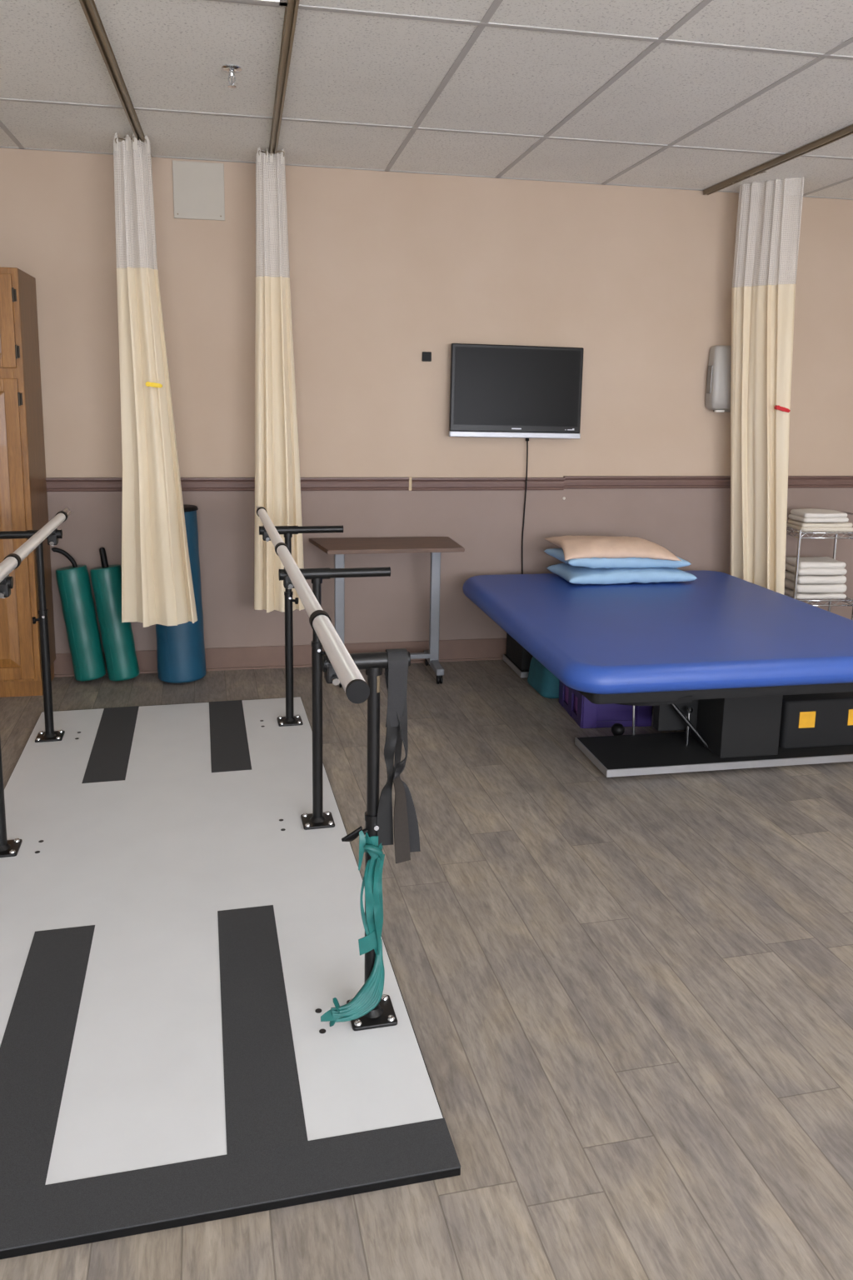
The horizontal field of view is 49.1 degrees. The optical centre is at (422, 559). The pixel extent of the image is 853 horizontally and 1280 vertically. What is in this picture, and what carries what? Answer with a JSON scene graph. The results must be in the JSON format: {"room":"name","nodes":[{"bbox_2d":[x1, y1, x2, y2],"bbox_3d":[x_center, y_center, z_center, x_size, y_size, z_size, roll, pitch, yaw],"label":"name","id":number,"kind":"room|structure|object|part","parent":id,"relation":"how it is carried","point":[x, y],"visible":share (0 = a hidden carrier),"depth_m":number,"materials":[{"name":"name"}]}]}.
{"room":"care facility","nodes":[
{"label":"care facility","id":0,"kind":"room"},
{"bbox_2d":[0,659,852,1279],"bbox_3d":[1.101,1.317,1.657,7.150,0.050,8.300,-1,10,-11],"label":"floor","id":1,"kind":"structure","parent":0,"point":[628,1000],"depth_m":2.41,"materials":[{"name":"grey wood"}]},
{"bbox_2d":[0,266,55,697],"bbox_3d":[-2.482,-0.350,4.608,1.100,2.105,0.450,-1,10,-11],"label":"tall cabinet","id":2,"kind":"object","parent":1,"relation":"on","point":[23,496],"visible":0.99,"depth_m":4.58,"materials":[{"name":"brown wood"}]},
{"bbox_3d":[-2.165,-1.118,4.342,0.499,0.430,0.019,-1,10,-11],"label":"cabinet door","id":3,"kind":"part","parent":2,"relation":"part of","materials":[{"name":"brown wood"}]},
{"bbox_3d":[-2.181,-0.128,4.516,0.499,1.480,0.019,-1,10,-11],"label":"cabinet door","id":4,"kind":"part","parent":2,"relation":"part of","materials":[{"name":"brown wood"}]},
{"bbox_2d":[51,547,106,681],"bbox_3d":[-1.825,0.287,4.973,0.253,0.716,0.162,3,10,12],"label":"bolster","id":5,"kind":"object","parent":1,"relation":"on","point":[73,582],"visible":1,"depth_m":4.92,"materials":[{"name":"teal leather"}]},
{"bbox_2d":[90,547,139,681],"bbox_3d":[-1.646,0.290,4.995,0.245,0.716,0.165,4,10,16],"label":"bolster","id":6,"kind":"object","parent":1,"relation":"on","point":[117,638],"visible":0.97,"depth_m":4.94,"materials":[{"name":"teal leather"}]},
{"bbox_2d":[155,504,206,683],"bbox_3d":[-1.315,0.178,5.025,0.257,0.934,0.257,-2,9,-11],"label":"bolster","id":7,"kind":"object","parent":1,"relation":"on","point":[181,647],"visible":0.56,"depth_m":4.96,"materials":[{"name":"blue leather"}]},
{"bbox_2d":[0,505,460,1259],"bbox_3d":[-0.895,0.488,3.173,1.591,0.998,3.190,-1,10,-13],"label":"bars","id":8,"kind":"object","parent":1,"relation":"on","point":[181,920],"visible":0.97,"depth_m":2.42,"materials":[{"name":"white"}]},
{"bbox_3d":[-1.404,0.525,3.052,0.041,0.895,0.041,-1,10,-13],"label":"post","id":9,"kind":"part","parent":8,"relation":"part of","materials":[{"name":"black metal"}]},
{"bbox_3d":[-1.488,0.083,2.953,0.350,0.052,0.039,-1,10,-13],"label":"cross arm","id":10,"kind":"part","parent":8,"relation":"part of","materials":[{"name":"black metal"}]},
{"bbox_3d":[-1.411,0.962,3.129,0.112,0.022,0.112,-1,10,-13],"label":"plate","id":11,"kind":"part","parent":8,"relation":"part of","materials":[{"name":"black metal"}]},
{"bbox_3d":[-1.730,-0.101,3.979,0.360,0.052,0.039,-1,10,-13],"label":"cross arm","id":12,"kind":"part","parent":8,"relation":"part of","materials":[{"name":"black metal"}]},
{"bbox_3d":[-1.334,0.041,2.948,0.045,0.045,2.785,-1,10,-13],"label":"handrail","id":13,"kind":"part","parent":8,"relation":"part of","materials":[{"name":"silver metal"}]},
{"bbox_3d":[-1.666,0.260,4.049,0.045,0.029,0.030,-4,11,-27],"label":"height knob","id":14,"kind":"part","parent":8,"relation":"part of","materials":[{"name":"black plastic"}]},
{"bbox_3d":[-1.651,0.341,4.077,0.041,0.895,0.041,-1,10,-13],"label":"post","id":15,"kind":"part","parent":8,"relation":"part of","materials":[{"name":"black metal"}]},
{"bbox_3d":[-1.657,0.779,4.154,0.112,0.022,0.112,-1,10,-13],"label":"plate","id":16,"kind":"part","parent":8,"relation":"part of","materials":[{"name":"black metal"}]},
{"bbox_3d":[-0.617,0.314,4.321,0.041,0.895,0.041,-1,10,-13],"label":"post","id":17,"kind":"part","parent":8,"relation":"part of","materials":[{"name":"black metal"}]},
{"bbox_3d":[-0.624,0.752,4.398,0.112,0.022,0.112,-1,10,-13],"label":"plate","id":18,"kind":"part","parent":8,"relation":"part of","materials":[{"name":"black metal"}]},
{"bbox_3d":[-0.594,0.188,4.294,0.045,0.029,0.030,1,10,1],"label":"height knob","id":19,"kind":"part","parent":8,"relation":"part of","materials":[{"name":"black plastic"}]},
{"bbox_3d":[-0.551,-0.132,4.257,0.375,0.052,0.039,-1,10,-13],"label":"cross arm","id":20,"kind":"part","parent":8,"relation":"part of","materials":[{"name":"black metal"}]},
{"bbox_3d":[-0.456,0.011,3.194,0.045,0.045,2.860,-1,10,-13],"label":"handrail","id":21,"kind":"part","parent":8,"relation":"part of","materials":[{"name":"silver metal"}]},
{"bbox_3d":[-0.370,0.498,3.296,0.041,0.895,0.041,-1,10,-13],"label":"post","id":22,"kind":"part","parent":8,"relation":"part of","materials":[{"name":"black metal"}]},
{"bbox_3d":[-0.377,0.936,3.373,0.112,0.022,0.112,-1,10,-13],"label":"plate","id":23,"kind":"part","parent":8,"relation":"part of","materials":[{"name":"black metal"}]},
{"bbox_3d":[-0.301,0.052,3.233,0.380,0.052,0.039,-1,10,-13],"label":"cross arm","id":24,"kind":"part","parent":8,"relation":"part of","materials":[{"name":"black metal"}]},
{"bbox_2d":[320,830,384,1026],"bbox_3d":[-0.159,0.880,2.234,0.172,0.478,0.069,-9,14,-44],"label":"band","id":25,"kind":"object","parent":8,"relation":"attached to","point":[369,996],"visible":1,"depth_m":2.25,"materials":[{"name":"teal rubber"}]},
{"bbox_3d":[-0.153,0.651,2.225,0.082,0.037,0.018,-4,11,-27],"label":"height knob","id":26,"kind":"part","parent":8,"relation":"part of","materials":[{"name":"black plastic"}]},
{"bbox_3d":[-0.129,0.241,2.170,0.197,0.052,0.039,-1,10,-13],"label":"cross arm","id":27,"kind":"part","parent":8,"relation":"part of","materials":[{"name":"black metal"}]},
{"bbox_3d":[-0.126,1.123,2.329,0.112,0.022,0.112,-1,10,-13],"label":"plate","id":28,"kind":"part","parent":8,"relation":"part of","materials":[{"name":"black metal"}]},
{"bbox_3d":[-0.119,0.685,2.252,0.041,0.895,0.041,-1,10,-13],"label":"post","id":29,"kind":"part","parent":8,"relation":"part of","materials":[{"name":"black metal"}]},
{"bbox_2d":[376,648,420,863],"bbox_3d":[-0.054,0.464,2.219,0.092,0.515,0.078,4,10,16],"label":"strap","id":30,"kind":"object","parent":8,"relation":"hanging from","point":[407,838],"visible":0.99,"depth_m":2.21,"materials":[{"name":"grey fabric"}]},
{"bbox_2d":[309,536,464,687],"bbox_3d":[-0.207,0.279,5.139,0.804,0.752,0.435,-1,10,-10],"label":"table","id":31,"kind":"object","parent":1,"relation":"on","point":[339,547],"visible":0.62,"depth_m":5.09,"materials":[{"name":"brown wood"}]},
{"bbox_3d":[-0.452,0.267,5.101,0.052,0.662,0.036,-1,10,-10],"label":"leg","id":32,"kind":"part","parent":31,"relation":"part of","materials":[{"name":"grey paint"}]},
{"bbox_3d":[0.070,0.259,5.192,0.052,0.662,0.036,-1,10,-10],"label":"leg","id":33,"kind":"part","parent":31,"relation":"part of","materials":[{"name":"grey paint"}]},
{"bbox_2d":[527,656,559,698],"bbox_3d":[0.732,0.601,4.979,0.286,0.195,0.347,-1,10,-11],"label":"cloth bag","id":34,"kind":"object","parent":1,"relation":"on","point":[547,684],"visible":0.29,"depth_m":4.85,"materials":[{"name":"teal fabric"}]},
{"bbox_2d":[559,680,652,728],"bbox_3d":[0.903,0.666,4.625,0.364,0.202,0.404,-1,10,-8],"label":"crate","id":35,"kind":"object","parent":1,"relation":"on","point":[589,715],"visible":0.41,"depth_m":4.45,"materials":[{"name":"purple plastic"}]},
{"bbox_2d":[565,685,637,714],"bbox_3d":[0.894,0.642,4.619,0.290,0.225,0.320,-1,10,-11],"label":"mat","id":36,"kind":"object","parent":35,"relation":"in","point":[575,707],"visible":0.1,"depth_m":4.60,"materials":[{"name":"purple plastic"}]},
{"bbox_2d":[462,570,852,777],"bbox_3d":[1.165,0.496,4.602,1.620,0.553,1.995,-1,10,-11],"label":"table","id":37,"kind":"object","parent":1,"relation":"on","point":[716,656],"visible":0.95,"depth_m":3.99,"materials":[{"name":"blue leather"}]},
{"bbox_3d":[1.045,0.584,5.437,1.075,0.008,0.365,-1,10,-11],"label":"plate","id":38,"kind":"part","parent":37,"relation":"part of","materials":[{"name":"grey metal"}]},
{"bbox_2d":[545,563,697,584],"bbox_3d":[1.105,0.062,5.203,0.740,0.087,0.400,-1,10,-11],"label":"pillow","id":39,"kind":"object","parent":37,"relation":"on","point":[572,574],"visible":0.68,"depth_m":5.05,"materials":[{"name":"blue fabric"}]},
{"bbox_2d":[544,547,690,568],"bbox_3d":[1.083,-0.016,5.205,0.720,0.093,0.400,-1,10,-12],"label":"pillow","id":40,"kind":"object","parent":39,"relation":"on","point":[594,562],"visible":0.56,"depth_m":5.05,"materials":[{"name":"blue fabric"}]},
{"bbox_2d":[544,535,681,560],"bbox_3d":[1.048,-0.077,5.183,0.660,0.106,0.420,-1,10,-9],"label":"pillow","id":41,"kind":"object","parent":40,"relation":"on","point":[573,547],"visible":1,"depth_m":5.04,"materials":[{"name":"beige fabric"}]},
{"bbox_3d":[0.952,0.619,4.192,0.012,0.346,0.032,-4,11,-25],"label":"lift rod","id":42,"kind":"part","parent":37,"relation":"part of","materials":[{"name":"silver metal"}]},
{"bbox_3d":[1.168,0.738,4.100,0.015,0.150,0.016,-1,10,-11],"label":"lift rod","id":43,"kind":"part","parent":37,"relation":"part of","materials":[{"name":"silver metal"}]},
{"bbox_3d":[1.169,0.655,4.085,0.032,0.028,0.032,-1,10,-11],"label":"lift rod","id":44,"kind":"part","parent":37,"relation":"part of","materials":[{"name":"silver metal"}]},
{"bbox_3d":[1.362,0.819,4.121,1.295,0.008,0.370,-1,10,-11],"label":"plate","id":45,"kind":"part","parent":37,"relation":"part of","materials":[{"name":"black metal"}]},
{"bbox_2d":[779,691,852,749],"bbox_3d":[1.778,0.695,4.209,0.460,0.218,0.244,-1,10,-11],"label":"storage box","id":46,"kind":"object","parent":37,"relation":"on","point":[816,719],"visible":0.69,"depth_m":4.08,"materials":[{"name":"black plastic"}]},
{"bbox_2d":[784,511,852,619],"bbox_3d":[2.363,0.160,5.625,0.390,0.898,0.322,0,10,-5],"label":"wire cart","id":47,"kind":"object","parent":1,"relation":"on","point":[800,532],"visible":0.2,"depth_m":5.49,"materials":[{"name":"silver metal"}]},
{"bbox_3d":[2.190,0.196,5.479,0.017,0.752,0.017,0,10,-5],"label":"post","id":48,"kind":"part","parent":47,"relation":"part of","materials":[{"name":"silver metal"}]},
{"bbox_2d":[784,587,846,599],"bbox_3d":[2.357,0.196,5.626,0.316,0.036,0.235,0,10,-5],"label":"folded towel","id":49,"kind":"object","parent":47,"relation":"on","point":[799,595],"visible":0.53,"depth_m":5.52,"materials":[{"name":"white fabric"}]},
{"bbox_2d":[785,578,847,592],"bbox_3d":[2.356,0.152,5.618,0.316,0.053,0.229,0,10,-4],"label":"folded towel","id":50,"kind":"object","parent":49,"relation":"on","point":[789,584],"visible":0.71,"depth_m":5.51,"materials":[{"name":"white fabric"}]},
{"bbox_2d":[785,570,846,584],"bbox_3d":[2.356,0.097,5.610,0.311,0.056,0.232,0,10,-6],"label":"folded towel","id":51,"kind":"object","parent":50,"relation":"on","point":[802,579],"visible":0.73,"depth_m":5.51,"materials":[{"name":"white fabric"}]},
{"bbox_2d":[785,556,846,574],"bbox_3d":[2.351,0.034,5.596,0.310,0.078,0.233,0,10,-6],"label":"folded towel","id":52,"kind":"object","parent":51,"relation":"on","point":[807,565],"visible":0.91,"depth_m":5.50,"materials":[{"name":"white fabric"}]},
{"bbox_2d":[784,593,852,606],"bbox_3d":[2.362,0.231,5.638,0.378,0.038,0.278,0,10,-5],"label":"wire shelf","id":53,"kind":"object","parent":47,"relation":"attached to","point":[794,597],"depth_m":5.51,"materials":[{"name":"silver metal"}]},
{"bbox_2d":[786,519,852,531],"bbox_3d":[2.368,-0.210,5.559,0.322,0.053,0.236,0,10,-4],"label":"folded towel","id":54,"kind":"object","parent":47,"relation":"on","point":[805,527],"visible":0.8,"depth_m":5.46,"materials":[{"name":"white fabric"}]},
{"bbox_2d":[788,508,849,522],"bbox_3d":[2.355,-0.264,5.542,0.290,0.062,0.200,0,10,-8],"label":"folded towel","id":55,"kind":"object","parent":54,"relation":"on","point":[806,515],"visible":1,"depth_m":5.46,"materials":[{"name":"white fabric"}]},
{"bbox_2d":[786,526,852,539],"bbox_3d":[2.368,-0.166,5.568,0.378,0.038,0.278,0,10,-5],"label":"wire shelf","id":56,"kind":"object","parent":47,"relation":"attached to","point":[800,532],"depth_m":5.44,"materials":[{"name":"silver metal"}]},
{"bbox_3d":[2.536,0.149,5.776,0.017,0.752,0.017,0,10,-5],"label":"post","id":57,"kind":"part","parent":47,"relation":"part of","materials":[{"name":"silver metal"}]},
{"bbox_2d":[0,148,852,653],"bbox_3d":[0.352,-0.804,5.373,7.350,2.823,0.100,-1,10,-11],"label":"wall","id":58,"kind":"structure","parent":0,"point":[387,269],"depth_m":5.22,"materials":[{"name":"beige paint"}]},
{"bbox_2d":[172,160,224,220],"bbox_3d":[-1.155,-1.908,4.824,0.257,0.281,0.014,-1,10,-11],"label":"access panel","id":59,"kind":"object","parent":58,"relation":"attached to","point":[198,187],"visible":1,"depth_m":4.82,"materials":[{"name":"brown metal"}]},
{"bbox_2d":[45,477,409,491],"bbox_3d":[-1.614,-0.404,4.997,3.133,0.074,0.026,-1,10,-11],"label":"trim","id":60,"kind":"structure","parent":58,"relation":"attached to","point":[53,484],"depth_m":5.10,"materials":[{"name":"brown wood"}]},
{"bbox_2d":[53,637,506,676],"bbox_3d":[0.343,0.533,5.548,7.150,0.128,0.018,-1,10,-11],"label":"baseboard","id":61,"kind":"structure","parent":58,"relation":"attached to","point":[266,657],"depth_m":5.33,"materials":[{"name":"brown plastic"}]},
{"bbox_2d":[409,477,411,490],"bbox_3d":[-0.068,-0.432,5.296,0.016,0.073,0.018,-1,10,-11],"label":"trim","id":62,"kind":"structure","parent":58,"relation":"attached to","point":[410,478],"depth_m":5.29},
{"bbox_2d":[422,351,431,361],"bbox_3d":[0.025,-1.131,5.192,0.052,0.052,0.012,-1,10,-11],"label":"wall sensor","id":63,"kind":"object","parent":58,"relation":"attached to","point":[427,356],"visible":1,"depth_m":5.19,"materials":[{"name":"black plastic"}]},
{"bbox_2d":[411,477,564,490],"bbox_3d":[0.385,-0.438,5.379,0.906,0.074,0.026,-1,10,-11],"label":"trim","id":64,"kind":"structure","parent":58,"relation":"attached to","point":[417,483],"depth_m":5.37,"materials":[{"name":"brown wood"}]},
{"bbox_2d":[449,343,584,439],"bbox_3d":[0.529,-0.951,5.287,0.770,0.512,0.076,-1,9,-11],"label":"television","id":65,"kind":"object","parent":58,"relation":"attached to","point":[497,391],"visible":1,"depth_m":5.25,"materials":[{"name":"black plastic"}]},
{"bbox_2d":[521,438,529,574],"bbox_3d":[0.603,-0.192,5.455,0.041,1.037,0.045,-1,10,-11],"label":"power cord","id":66,"kind":"object","parent":58,"relation":"attached to","point":[527,439],"visible":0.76,"depth_m":5.44,"materials":[{"name":"black plastic"}]},
{"bbox_2d":[563,475,852,488],"bbox_3d":[2.350,-0.481,5.754,3.095,0.074,0.026,-1,10,-11],"label":"trim","id":67,"kind":"structure","parent":58,"relation":"attached to","point":[571,482],"depth_m":5.59,"materials":[{"name":"brown wood"}]},
{"bbox_2d":[705,345,731,412],"bbox_3d":[1.825,-1.066,5.502,0.283,0.385,0.114,-1,10,-11],"label":"dispenser","id":68,"kind":"object","parent":58,"relation":"attached to","point":[718,385],"visible":0.56,"depth_m":5.45,"materials":[{"name":"grey plastic"}]},
{"bbox_2d":[0,0,852,199],"bbox_3d":[1.153,-1.429,1.125,7.150,0.101,8.200,-1,10,-11],"label":"ceiling","id":69,"kind":"structure","parent":0,"point":[697,95],"depth_m":3.60,"materials":[{"name":"tile"}]},
{"bbox_2d":[79,0,152,161],"bbox_3d":[-0.962,-1.644,2.527,0.040,0.025,4.580,-1,10,-11],"label":"track","id":70,"kind":"object","parent":69,"relation":"attached to","point":[89,7],"visible":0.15,"depth_m":3.36,"materials":[{"name":"brown metal"}]},
{"bbox_2d":[113,132,197,627],"bbox_3d":[-1.324,-0.840,4.568,0.376,2.346,0.219,-1,10,-11],"label":"privacy curtain","id":71,"kind":"object","parent":70,"relation":"hanging from","point":[157,586],"visible":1,"depth_m":4.56,"materials":[{"name":"white fabric"}]},
{"bbox_3d":[-1.360,-1.672,4.417,0.189,0.568,0.138,-1,10,-11],"label":"net panel","id":72,"kind":"part","parent":71,"relation":"part of","materials":[{"name":"white fabric"}]},
{"bbox_2d":[145,381,162,387],"bbox_3d":[-1.286,-0.840,4.474,0.078,0.029,0.024,-1,10,-11],"label":"clip","id":73,"kind":"object","parent":71,"relation":"attached to","point":[147,383],"visible":1,"depth_m":4.46,"materials":[{"name":"yellow plastic"}]},
{"bbox_2d":[220,64,242,88],"bbox_3d":[-0.704,-1.786,3.451,0.076,0.069,0.076,-1,10,-11],"label":"sprinkler","id":74,"kind":"object","parent":69,"relation":"attached to","point":[232,69],"visible":1,"depth_m":3.44,"materials":[{"name":"silver metal"}]},
{"bbox_3d":[-0.704,-1.780,3.452,0.023,0.054,0.020,6,11,28],"label":"frame","id":75,"kind":"part","parent":74,"relation":"part of","materials":[{"name":"silver metal"}]},
{"bbox_2d":[224,0,287,5],"bbox_3d":[-0.588,-1.599,2.239,0.582,0.008,1.192,-1,10,-11],"label":"recessed light","id":76,"kind":"object","parent":69,"relation":"in","point":[280,2],"visible":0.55,"depth_m":2.84,"materials":[{"name":"white"}]},
{"bbox_2d":[267,0,299,168],"bbox_3d":[-0.356,-1.655,2.643,0.040,0.025,4.580,-1,10,-11],"label":"track","id":77,"kind":"object","parent":69,"relation":"attached to","point":[292,9],"visible":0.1,"depth_m":3.39,"materials":[{"name":"brown metal"}]},
{"bbox_2d":[254,147,304,612],"bbox_3d":[-0.738,-0.889,4.779,0.225,2.334,0.228,7,12,30],"label":"privacy curtain","id":78,"kind":"object","parent":77,"relation":"hanging from","point":[277,479],"visible":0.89,"depth_m":4.76,"materials":[{"name":"white fabric"}]},
{"bbox_3d":[-0.745,-1.704,4.634,0.169,0.580,0.109,-1,10,-11],"label":"net panel","id":79,"kind":"part","parent":78,"relation":"part of","materials":[{"name":"white fabric"}]},
{"bbox_2d":[703,124,852,194],"bbox_3d":[1.935,-1.801,3.683,0.040,0.025,3.380,-1,10,-11],"label":"track","id":80,"kind":"object","parent":69,"relation":"attached to","point":[847,131],"visible":1,"depth_m":4.53,"materials":[{"name":"brown metal"}]},
{"bbox_2d":[721,171,804,594],"bbox_3d":[1.851,-0.924,5.256,0.466,2.498,0.322,-2,10,-19],"label":"privacy curtain","id":81,"kind":"object","parent":80,"relation":"hanging from","point":[762,317],"visible":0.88,"depth_m":5.25,"materials":[{"name":"white fabric"}]},
{"bbox_3d":[1.938,-0.612,5.358,0.413,1.851,0.199,9,13,40],"label":"cloth panel","id":82,"kind":"part","parent":81,"relation":"part of","materials":[{"name":"beige fabric"}]},
{"bbox_3d":[1.899,-1.817,5.125,0.353,0.603,0.090,9,13,40],"label":"net panel","id":83,"kind":"part","parent":81,"relation":"part of","materials":[{"name":"white fabric"}]},
{"bbox_2d":[774,405,790,412],"bbox_3d":[2.000,-0.838,5.180,0.088,0.039,0.023,-1,10,-11],"label":"clip","id":84,"kind":"object","parent":81,"relation":"attached to","point":[777,407],"visible":1,"depth_m":5.17,"materials":[{"name":"red plastic"}]}
]}

